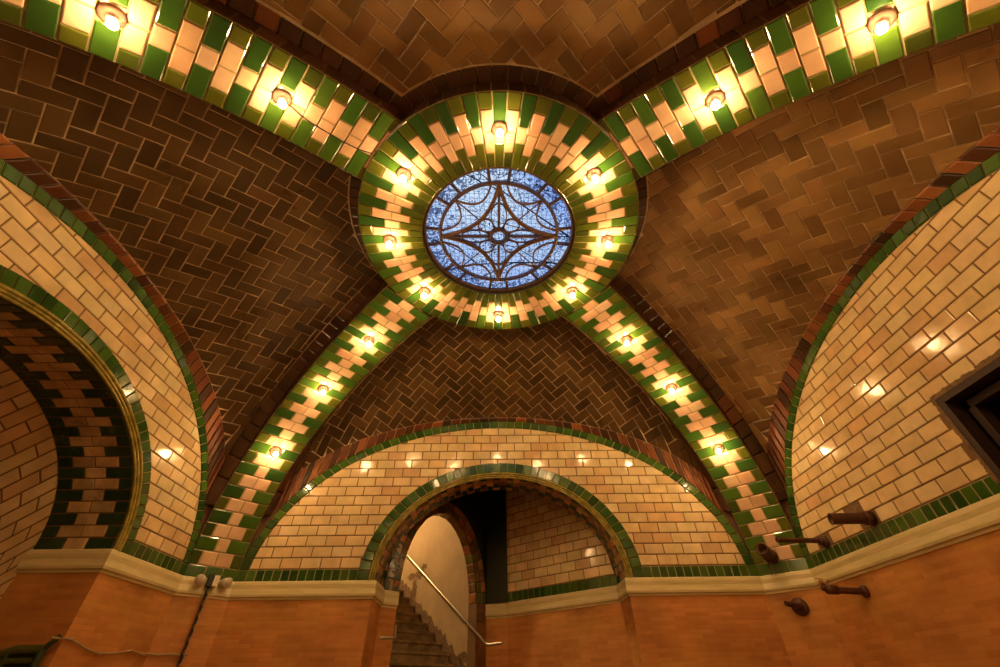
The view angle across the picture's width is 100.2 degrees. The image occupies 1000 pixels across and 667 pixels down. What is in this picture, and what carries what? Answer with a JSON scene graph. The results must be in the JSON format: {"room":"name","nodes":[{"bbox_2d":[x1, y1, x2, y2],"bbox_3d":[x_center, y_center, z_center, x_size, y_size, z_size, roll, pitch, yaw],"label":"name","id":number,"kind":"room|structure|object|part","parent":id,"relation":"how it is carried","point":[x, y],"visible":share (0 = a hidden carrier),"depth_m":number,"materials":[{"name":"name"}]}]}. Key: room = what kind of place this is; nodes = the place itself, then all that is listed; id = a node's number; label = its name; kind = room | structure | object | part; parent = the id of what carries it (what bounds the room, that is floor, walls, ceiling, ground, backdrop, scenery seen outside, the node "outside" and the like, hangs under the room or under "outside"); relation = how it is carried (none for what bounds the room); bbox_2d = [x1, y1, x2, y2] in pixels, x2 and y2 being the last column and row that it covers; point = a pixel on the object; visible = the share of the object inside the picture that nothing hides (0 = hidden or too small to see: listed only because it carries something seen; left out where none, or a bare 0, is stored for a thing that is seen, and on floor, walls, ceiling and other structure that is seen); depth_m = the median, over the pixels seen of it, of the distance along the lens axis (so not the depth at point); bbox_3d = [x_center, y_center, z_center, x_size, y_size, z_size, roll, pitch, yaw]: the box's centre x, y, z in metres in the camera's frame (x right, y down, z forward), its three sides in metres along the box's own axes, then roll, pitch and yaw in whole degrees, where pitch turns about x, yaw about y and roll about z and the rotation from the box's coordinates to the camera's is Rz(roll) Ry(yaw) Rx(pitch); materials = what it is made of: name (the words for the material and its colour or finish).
{"room":"metro station","nodes":[
{"label":"metro station","id":0,"kind":"room"},
{"bbox_2d":[0,359,57,598],"bbox_3d":[-7.284,2.649,1.444,5.239,8.210,4.680,0,-41,-1],"label":"wall","id":1,"kind":"structure","parent":0,"point":[28,453],"depth_m":4.27,"materials":[{"name":"tile"}]},
{"bbox_2d":[0,158,207,666],"bbox_3d":[-4.274,0.905,2.979,0.830,5.772,6.958,0,-41,-1],"label":"wall","id":2,"kind":"structure","parent":0,"point":[114,387],"depth_m":4.26,"materials":[{"name":"tile"}]},
{"bbox_3d":[-3.893,0.518,3.317,0.028,1.342,3.572,0,-41,-1],"label":"roll moulding","id":3,"kind":"part","parent":2,"relation":"part of","materials":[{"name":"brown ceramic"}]},
{"bbox_3d":[-3.888,0.506,3.328,0.032,1.374,3.636,0,-41,-1],"label":"roll moulding","id":4,"kind":"part","parent":2,"relation":"part of","materials":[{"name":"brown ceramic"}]},
{"bbox_3d":[-3.883,0.492,3.340,0.037,1.410,3.709,0,-41,-1],"label":"roll moulding","id":5,"kind":"part","parent":2,"relation":"part of","materials":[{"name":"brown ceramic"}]},
{"bbox_2d":[50,637,187,655],"bbox_3d":[-3.860,3.199,4.228,0.258,0.111,1.654,-7,-41,7],"label":"cable","id":6,"kind":"object","parent":2,"relation":"attached to","point":[57,638],"visible":1,"depth_m":4.14,"materials":[{"name":"brown rubber"}]},
{"bbox_2d":[142,595,227,666],"bbox_3d":[-3.674,4.216,4.349,0.616,2.539,0.001,30,-50,-31],"label":"wall","id":7,"kind":"structure","parent":0,"point":[172,634],"depth_m":4.94,"materials":[{"name":"orange brick"}]},
{"bbox_2d":[176,587,209,666],"bbox_3d":[-3.618,4.138,4.373,0.030,2.609,0.030,-15,-43,16],"label":"conduit","id":8,"kind":"object","parent":7,"relation":"attached to","point":[205,594],"visible":0.7,"depth_m":4.93,"materials":[{"name":"black metal"}]},
{"bbox_2d":[399,516,469,666],"bbox_3d":[-3.324,4.512,9.037,6.371,8.210,1.716,-33,-50,32],"label":"wall","id":9,"kind":"structure","parent":0,"point":[436,547],"depth_m":7.71,"materials":[{"name":"paint"}]},
{"bbox_2d":[406,554,502,645],"bbox_3d":[-1.377,4.547,8.014,3.969,2.514,0.096,-33,-50,32],"label":"handrail","id":10,"kind":"object","parent":9,"relation":"attached to","point":[407,555],"visible":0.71,"depth_m":7.01,"materials":[{"name":"metal"}]},
{"bbox_2d":[205,421,792,666],"bbox_3d":[-0.013,3.261,5.777,7.979,5.772,0.525,0,-41,-1],"label":"wall","id":11,"kind":"structure","parent":0,"point":[349,522],"depth_m":5.83,"materials":[{"name":"tile"}]},
{"bbox_2d":[16,549,384,604],"bbox_3d":[-3.215,2.988,5.012,3.795,0.207,1.140,25,-47,-27],"label":"trim","id":12,"kind":"structure","parent":11,"relation":"attached to","point":[111,562],"depth_m":4.99,"materials":[{"name":"beige stone"}]},
{"bbox_2d":[194,574,232,587],"bbox_3d":[-3.588,3.103,5.240,0.428,0.129,0.145,30,-49,-31],"label":"lamp","id":13,"kind":"object","parent":11,"relation":"attached to","point":[212,581],"visible":1,"depth_m":5.22,"materials":[{"name":"white glass"}]},
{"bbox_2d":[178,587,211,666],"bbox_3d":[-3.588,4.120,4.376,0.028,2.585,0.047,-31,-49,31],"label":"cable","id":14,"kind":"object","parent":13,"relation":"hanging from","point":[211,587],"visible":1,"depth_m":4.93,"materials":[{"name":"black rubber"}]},
{"bbox_3d":[0.007,2.708,5.946,3.358,1.379,0.026,0,-41,-1],"label":"roll moulding","id":15,"kind":"part","parent":11,"relation":"part of","materials":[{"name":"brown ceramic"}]},
{"bbox_3d":[0.006,2.677,5.958,3.483,1.442,0.034,0,-41,-1],"label":"roll moulding","id":16,"kind":"part","parent":11,"relation":"part of","materials":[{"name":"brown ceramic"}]},
{"bbox_3d":[0.007,2.693,5.952,3.416,1.408,0.029,0,-41,-1],"label":"roll moulding","id":17,"kind":"part","parent":11,"relation":"part of","materials":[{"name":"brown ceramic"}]},
{"bbox_2d":[0,0,999,581],"bbox_3d":[0.000,-0.140,3.923,12.480,3.046,12.480,0,-41,-1],"label":"ceiling","id":18,"kind":"structure","parent":0,"point":[255,232],"depth_m":4.09,"materials":[{"name":"brown tile"}]},
{"bbox_2d":[96,3,126,29],"bbox_3d":[-2.481,-2.008,2.655,0.138,0.150,0.138,0,-41,-1],"label":"light bulb","id":19,"kind":"object","parent":18,"relation":"attached to","point":[111,15],"visible":1,"depth_m":2.64,"materials":[{"name":"glass"}]},
{"bbox_3d":[-2.452,-1.959,2.650,0.061,0.070,0.061,0,-41,-1],"label":"bulb","id":20,"kind":"part","parent":19,"relation":"part of","materials":[{"name":"white glass"}]},
{"bbox_3d":[-2.628,-0.100,3.863,2.574,2.962,5.983,0,-41,-1],"label":"vault panel","id":21,"kind":"part","parent":18,"relation":"part of","materials":[{"name":"brown tile"}]},
{"bbox_2d":[270,447,280,456],"bbox_3d":[-3.195,1.693,5.946,0.137,0.147,0.138,0,-41,-1],"label":"light bulb","id":22,"kind":"object","parent":18,"relation":"attached to","point":[275,451],"visible":1,"depth_m":5.93,"materials":[{"name":"glass"}]},
{"bbox_2d":[272,89,291,107],"bbox_3d":[-1.771,-1.887,3.379,0.140,0.146,0.141,0,-41,-1],"label":"light bulb","id":23,"kind":"object","parent":18,"relation":"attached to","point":[281,97],"visible":1,"depth_m":3.36,"materials":[{"name":"glass"}]},
{"bbox_3d":[-1.752,-1.847,3.368,0.060,0.070,0.060,0,-41,-1],"label":"bulb","id":24,"kind":"part","parent":23,"relation":"part of","materials":[{"name":"white glass"}]},
{"bbox_2d":[318,385,328,394],"bbox_3d":[-2.513,0.819,5.928,0.138,0.150,0.138,0,-41,-1],"label":"light bulb","id":25,"kind":"object","parent":18,"relation":"attached to","point":[322,389],"visible":1,"depth_m":5.91,"materials":[{"name":"glass"}]},
{"bbox_2d":[288,104,371,153],"bbox_3d":[-1.515,-1.787,3.690,0.801,0.194,0.082,32,-50,-32],"label":"wire","id":26,"kind":"object","parent":18,"relation":"attached to","point":[288,104],"visible":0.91,"depth_m":3.72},
{"bbox_2d":[364,336,374,346],"bbox_3d":[-1.794,0.126,5.711,0.140,0.146,0.141,0,-41,-1],"label":"light bulb","id":27,"kind":"object","parent":18,"relation":"attached to","point":[368,340],"visible":1,"depth_m":5.70,"materials":[{"name":"glass"}]},
{"bbox_2d":[383,235,396,247],"bbox_3d":[-1.233,-1.007,4.660,0.142,0.132,0.142,0,-41,-1],"label":"light bulb","id":28,"kind":"object","parent":18,"relation":"attached to","point":[389,240],"visible":1,"depth_m":4.65,"materials":[{"name":"glass"}]},
{"bbox_2d":[396,167,410,181],"bbox_3d":[-0.942,-1.521,4.070,0.142,0.132,0.142,0,-41,-1],"label":"light bulb","id":29,"kind":"object","parent":18,"relation":"attached to","point":[403,174],"visible":1,"depth_m":4.06,"materials":[{"name":"glass"}]},
{"bbox_3d":[-0.941,-1.496,4.049,0.061,0.068,0.061,0,-41,-1],"label":"bulb","id":30,"kind":"part","parent":29,"relation":"part of","materials":[{"name":"white glass"}]},
{"bbox_2d":[419,287,429,297],"bbox_3d":[-0.953,-0.495,5.258,0.142,0.132,0.142,0,-41,-1],"label":"light bulb","id":31,"kind":"object","parent":18,"relation":"attached to","point":[424,291],"visible":1,"depth_m":5.25,"materials":[{"name":"glass"}]},
{"bbox_3d":[-0.017,1.405,5.648,6.903,2.961,2.181,0,-41,-1],"label":"vault panel","id":32,"kind":"part","parent":18,"relation":"part of","materials":[{"name":"brown tile"}]},
{"bbox_2d":[493,311,503,321],"bbox_3d":[-0.021,-0.213,5.599,0.142,0.132,0.142,0,-41,-1],"label":"light bulb","id":33,"kind":"object","parent":18,"relation":"attached to","point":[497,314],"visible":1,"depth_m":5.59,"materials":[{"name":"glass"}]},
{"bbox_2d":[423,167,574,291],"bbox_3d":[-0.014,-1.105,4.757,1.712,0.051,1.712,0,-41,-1],"label":"window","id":34,"kind":"structure","parent":18,"relation":"attached to","point":[538,235],"depth_m":4.72,"materials":[{"name":"glass"}]},
{"bbox_2d":[492,121,506,136],"bbox_3d":[-0.003,-1.809,3.752,0.142,0.132,0.142,0,-41,-1],"label":"light bulb","id":35,"kind":"object","parent":18,"relation":"attached to","point":[499,128],"visible":1,"depth_m":3.74,"materials":[{"name":"glass"}]},
{"bbox_3d":[-0.003,-1.784,3.731,0.061,0.068,0.061,0,-41,-1],"label":"bulb","id":36,"kind":"part","parent":35,"relation":"part of","materials":[{"name":"white glass"}]},
{"bbox_3d":[0.018,-1.621,2.144,6.903,2.961,2.181,0,-41,-1],"label":"vault panel","id":37,"kind":"part","parent":18,"relation":"part of","materials":[{"name":"brown tile"}]},
{"bbox_2d":[566,287,577,297],"bbox_3d":[0.917,-0.501,5.281,0.142,0.132,0.142,0,-41,-1],"label":"light bulb","id":38,"kind":"object","parent":18,"relation":"attached to","point":[572,291],"visible":1,"depth_m":5.27,"materials":[{"name":"glass"}]},
{"bbox_2d":[587,168,600,182],"bbox_3d":[0.928,-1.527,4.093,0.142,0.132,0.142,0,-41,-1],"label":"light bulb","id":39,"kind":"object","parent":18,"relation":"attached to","point":[594,174],"visible":1,"depth_m":4.08,"materials":[{"name":"glass"}]},
{"bbox_3d":[0.929,-1.502,4.072,0.061,0.068,0.061,0,-41,-1],"label":"bulb","id":40,"kind":"part","parent":39,"relation":"part of","materials":[{"name":"white glass"}]},
{"bbox_2d":[601,235,612,247],"bbox_3d":[1.208,-1.015,4.691,0.142,0.132,0.142,0,-41,-1],"label":"light bulb","id":41,"kind":"object","parent":18,"relation":"attached to","point":[606,240],"visible":1,"depth_m":4.68,"materials":[{"name":"glass"}]},
{"bbox_2d":[621,335,631,345],"bbox_3d":[1.750,0.115,5.756,0.140,0.146,0.141,0,-41,-1],"label":"light bulb","id":42,"kind":"object","parent":18,"relation":"attached to","point":[626,339],"visible":1,"depth_m":5.74,"materials":[{"name":"glass"}]},
{"bbox_2d":[666,383,676,392],"bbox_3d":[2.467,0.803,5.991,0.138,0.150,0.138,0,-41,-1],"label":"light bulb","id":43,"kind":"object","parent":18,"relation":"attached to","point":[671,387],"visible":1,"depth_m":5.97,"materials":[{"name":"glass"}]},
{"bbox_2d":[705,91,724,109],"bbox_3d":[1.773,-1.899,3.424,0.140,0.146,0.141,0,-41,-1],"label":"light bulb","id":44,"kind":"object","parent":18,"relation":"attached to","point":[718,97],"visible":1,"depth_m":3.41,"materials":[{"name":"glass"}]},
{"bbox_3d":[1.755,-1.858,3.412,0.060,0.070,0.060,0,-41,-1],"label":"bulb","id":45,"kind":"part","parent":44,"relation":"part of","materials":[{"name":"white glass"}]},
{"bbox_2d":[713,444,723,453],"bbox_3d":[3.154,1.673,6.026,0.137,0.147,0.138,0,-41,-1],"label":"light bulb","id":46,"kind":"object","parent":18,"relation":"attached to","point":[718,448],"visible":1,"depth_m":6.01,"materials":[{"name":"glass"}]},
{"bbox_2d":[755,542,778,563],"bbox_3d":[3.514,2.887,5.501,0.177,0.217,0.364,-30,-49,30],"label":"rusty pipe","id":47,"kind":"object","parent":18,"relation":"attached to","point":[769,555],"visible":1,"depth_m":5.46,"materials":[{"name":"brown metal"}]},
{"bbox_3d":[2.628,-0.116,3.929,2.574,2.962,5.983,0,-41,-1],"label":"vault panel","id":48,"kind":"part","parent":18,"relation":"part of","materials":[{"name":"brown tile"}]},
{"bbox_2d":[867,8,896,34],"bbox_3d":[2.500,-2.023,2.717,0.138,0.150,0.138,0,-41,-1],"label":"light bulb","id":49,"kind":"object","parent":18,"relation":"attached to","point":[883,19],"visible":1,"depth_m":2.70,"materials":[{"name":"glass"}]},
{"bbox_3d":[2.471,-1.975,2.712,0.061,0.070,0.061,0,-41,-1],"label":"bulb","id":50,"kind":"part","parent":49,"relation":"part of","materials":[{"name":"white glass"}]},
{"bbox_2d":[370,490,631,666],"bbox_3d":[0.008,4.668,6.347,4.875,5.480,2.232,0,-41,-1],"label":"wall","id":51,"kind":"structure","parent":0,"point":[542,584],"depth_m":6.60,"materials":[{"name":"tile"}]},
{"bbox_2d":[379,625,396,639],"bbox_3d":[-1.481,3.962,5.554,0.212,0.188,0.261,9,-42,-11],"label":"handrail","id":52,"kind":"object","parent":51,"relation":"attached to","point":[395,626],"visible":1,"depth_m":5.43,"materials":[{"name":"metal"}]},
{"bbox_3d":[-1.598,3.745,5.915,0.153,0.207,0.401,-18,-44,19],"label":"vestibule cornice","id":53,"kind":"part","parent":51,"relation":"part of","materials":[{"name":"beige stone"}]},
{"bbox_3d":[0.756,4.135,6.405,2.432,0.207,0.183,-28,-47,28],"label":"vestibule cornice","id":54,"kind":"part","parent":51,"relation":"part of","materials":[{"name":"beige stone"}]},
{"bbox_2d":[767,588,854,666],"bbox_3d":[3.689,4.192,4.442,0.616,2.539,0.001,-30,-49,30],"label":"wall","id":55,"kind":"structure","parent":0,"point":[814,639],"depth_m":4.98,"materials":[{"name":"orange brick"}]},
{"bbox_2d":[784,598,808,615],"bbox_3d":[3.604,3.346,5.128,0.289,0.186,0.159,6,-41,-8],"label":"rusty pipe","id":56,"kind":"object","parent":55,"relation":"attached to","point":[799,606],"visible":1,"depth_m":5.09,"materials":[{"name":"brown metal"}]},
{"bbox_2d":[785,152,999,666],"bbox_3d":[3.918,0.879,3.082,0.038,5.772,6.958,0,-41,-1],"label":"wall","id":57,"kind":"structure","parent":0,"point":[864,431],"depth_m":4.03,"materials":[{"name":"tile"}]},
{"bbox_2d":[775,536,829,547],"bbox_3d":[3.621,2.500,5.014,0.616,0.132,0.132,0,-41,-1],"label":"rusty pipe","id":58,"kind":"object","parent":57,"relation":"attached to","point":[822,540],"visible":1,"depth_m":5.00,"materials":[{"name":"brown metal"}]},
{"bbox_2d":[815,578,869,597],"bbox_3d":[3.701,2.756,4.538,0.470,0.204,0.119,-8,-41,8],"label":"rusty pipe","id":59,"kind":"object","parent":57,"relation":"attached to","point":[862,590],"visible":1,"depth_m":4.50,"materials":[{"name":"red metal"}]},
{"bbox_2d":[827,511,876,524],"bbox_3d":[3.738,1.953,4.417,0.446,0.144,0.148,-6,-41,6],"label":"rusty pipe","id":60,"kind":"object","parent":57,"relation":"attached to","point":[862,517],"visible":0.98,"depth_m":4.39,"materials":[{"name":"brown metal"}]},
{"bbox_2d":[929,348,999,483],"bbox_3d":[4.114,0.385,2.984,0.402,0.796,1.543,0,-41,-1],"label":"window","id":61,"kind":"structure","parent":57,"relation":"in","point":[970,404],"depth_m":3.50,"materials":[{"name":"brown wood"}]},
{"bbox_3d":[3.977,0.128,3.180,0.125,0.062,1.505,0,-41,-1],"label":"frame","id":62,"kind":"part","parent":61,"relation":"part of","materials":[{"name":"brown wood"}]},
{"bbox_3d":[3.975,0.861,3.500,0.125,0.628,0.062,0,-41,-1],"label":"frame","id":63,"kind":"part","parent":61,"relation":"part of","materials":[{"name":"brown wood"}]},
{"bbox_3d":[4.089,0.193,3.125,0.098,0.062,1.271,0,-41,-1],"label":"frame","id":64,"kind":"part","parent":61,"relation":"part of","materials":[{"name":"brown wood"}]},
{"bbox_3d":[4.087,0.832,3.413,0.098,0.525,0.062,0,-41,-1],"label":"frame","id":65,"kind":"part","parent":61,"relation":"part of","materials":[{"name":"brown wood"}]},
{"label":"floor","id":66,"kind":"structure","parent":0,"visible":0},
{"bbox_2d":[0,634,62,666],"bbox_3d":[-4.582,3.425,3.030,1.454,2.031,0.084,0,-41,-1],"label":"stair railing","id":67,"kind":"object","parent":66,"relation":"on","point":[18,655],"visible":1,"depth_m":3.59,"materials":[{"name":"green metal"}]},
{"bbox_3d":[-4.221,3.462,2.987,0.043,1.911,0.043,15,-43,-18],"label":"post","id":68,"kind":"part","parent":67,"relation":"part of","materials":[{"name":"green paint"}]},
{"bbox_3d":[-4.622,3.010,3.374,1.375,0.614,0.043,0,-41,-1],"label":"rail","id":69,"kind":"part","parent":67,"relation":"part of","materials":[{"name":"green metal"}]},
{"bbox_3d":[-4.086,3.354,3.103,0.281,1.560,0.023,0,-41,-1],"label":"infill panel","id":70,"kind":"part","parent":67,"relation":"part of","materials":[{"name":"metal"}]},
{"bbox_3d":[-4.626,2.950,3.426,1.381,0.636,0.063,0,-41,-1],"label":"rail","id":71,"kind":"part","parent":67,"relation":"part of","materials":[{"name":"green metal"}]},
{"bbox_3d":[-3.944,3.458,2.993,0.058,1.919,0.058,-15,-43,16],"label":"post","id":72,"kind":"part","parent":67,"relation":"part of","materials":[{"name":"green metal"}]},
{"bbox_3d":[-3.916,2.701,3.668,0.106,0.115,0.047,18,-44,-20],"label":"rail","id":73,"kind":"part","parent":67,"relation":"part of","materials":[{"name":"metal"}]},
{"bbox_2d":[389,590,457,666],"bbox_3d":[-2.227,4.819,7.363,8.319,5.660,1.700,-33,-50,32],"label":"staircase","id":74,"kind":"structure","parent":66,"relation":"on","point":[413,646],"depth_m":6.77,"materials":[{"name":"concrete"}]},
{"label":"outside","id":75,"kind":"structure","parent":0,"visible":0},
{"bbox_2d":[430,170,569,287],"bbox_3d":[0.128,-2.697,7.317,7.616,4.624,6.974,0,-41,-1],"label":"tree","id":76,"kind":"object","parent":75,"point":[512,170],"visible":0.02,"depth_m":8.66,"materials":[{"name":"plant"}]},
{"bbox_3d":[0.040,-1.326,0.465,7.979,5.772,0.039,0,-41,-1],"label":"wall","id":77,"kind":"structure","parent":0,"visible":0},
{"bbox_2d":[617,493,999,601],"bbox_3d":[-0.373,1.244,3.037,8.631,0.207,7.305,0,-41,-1],"label":"trim","id":78,"kind":"structure","parent":77,"relation":"attached to","point":[982,517],"depth_m":4.64,"materials":[{"name":"beige stone"}]}
]}

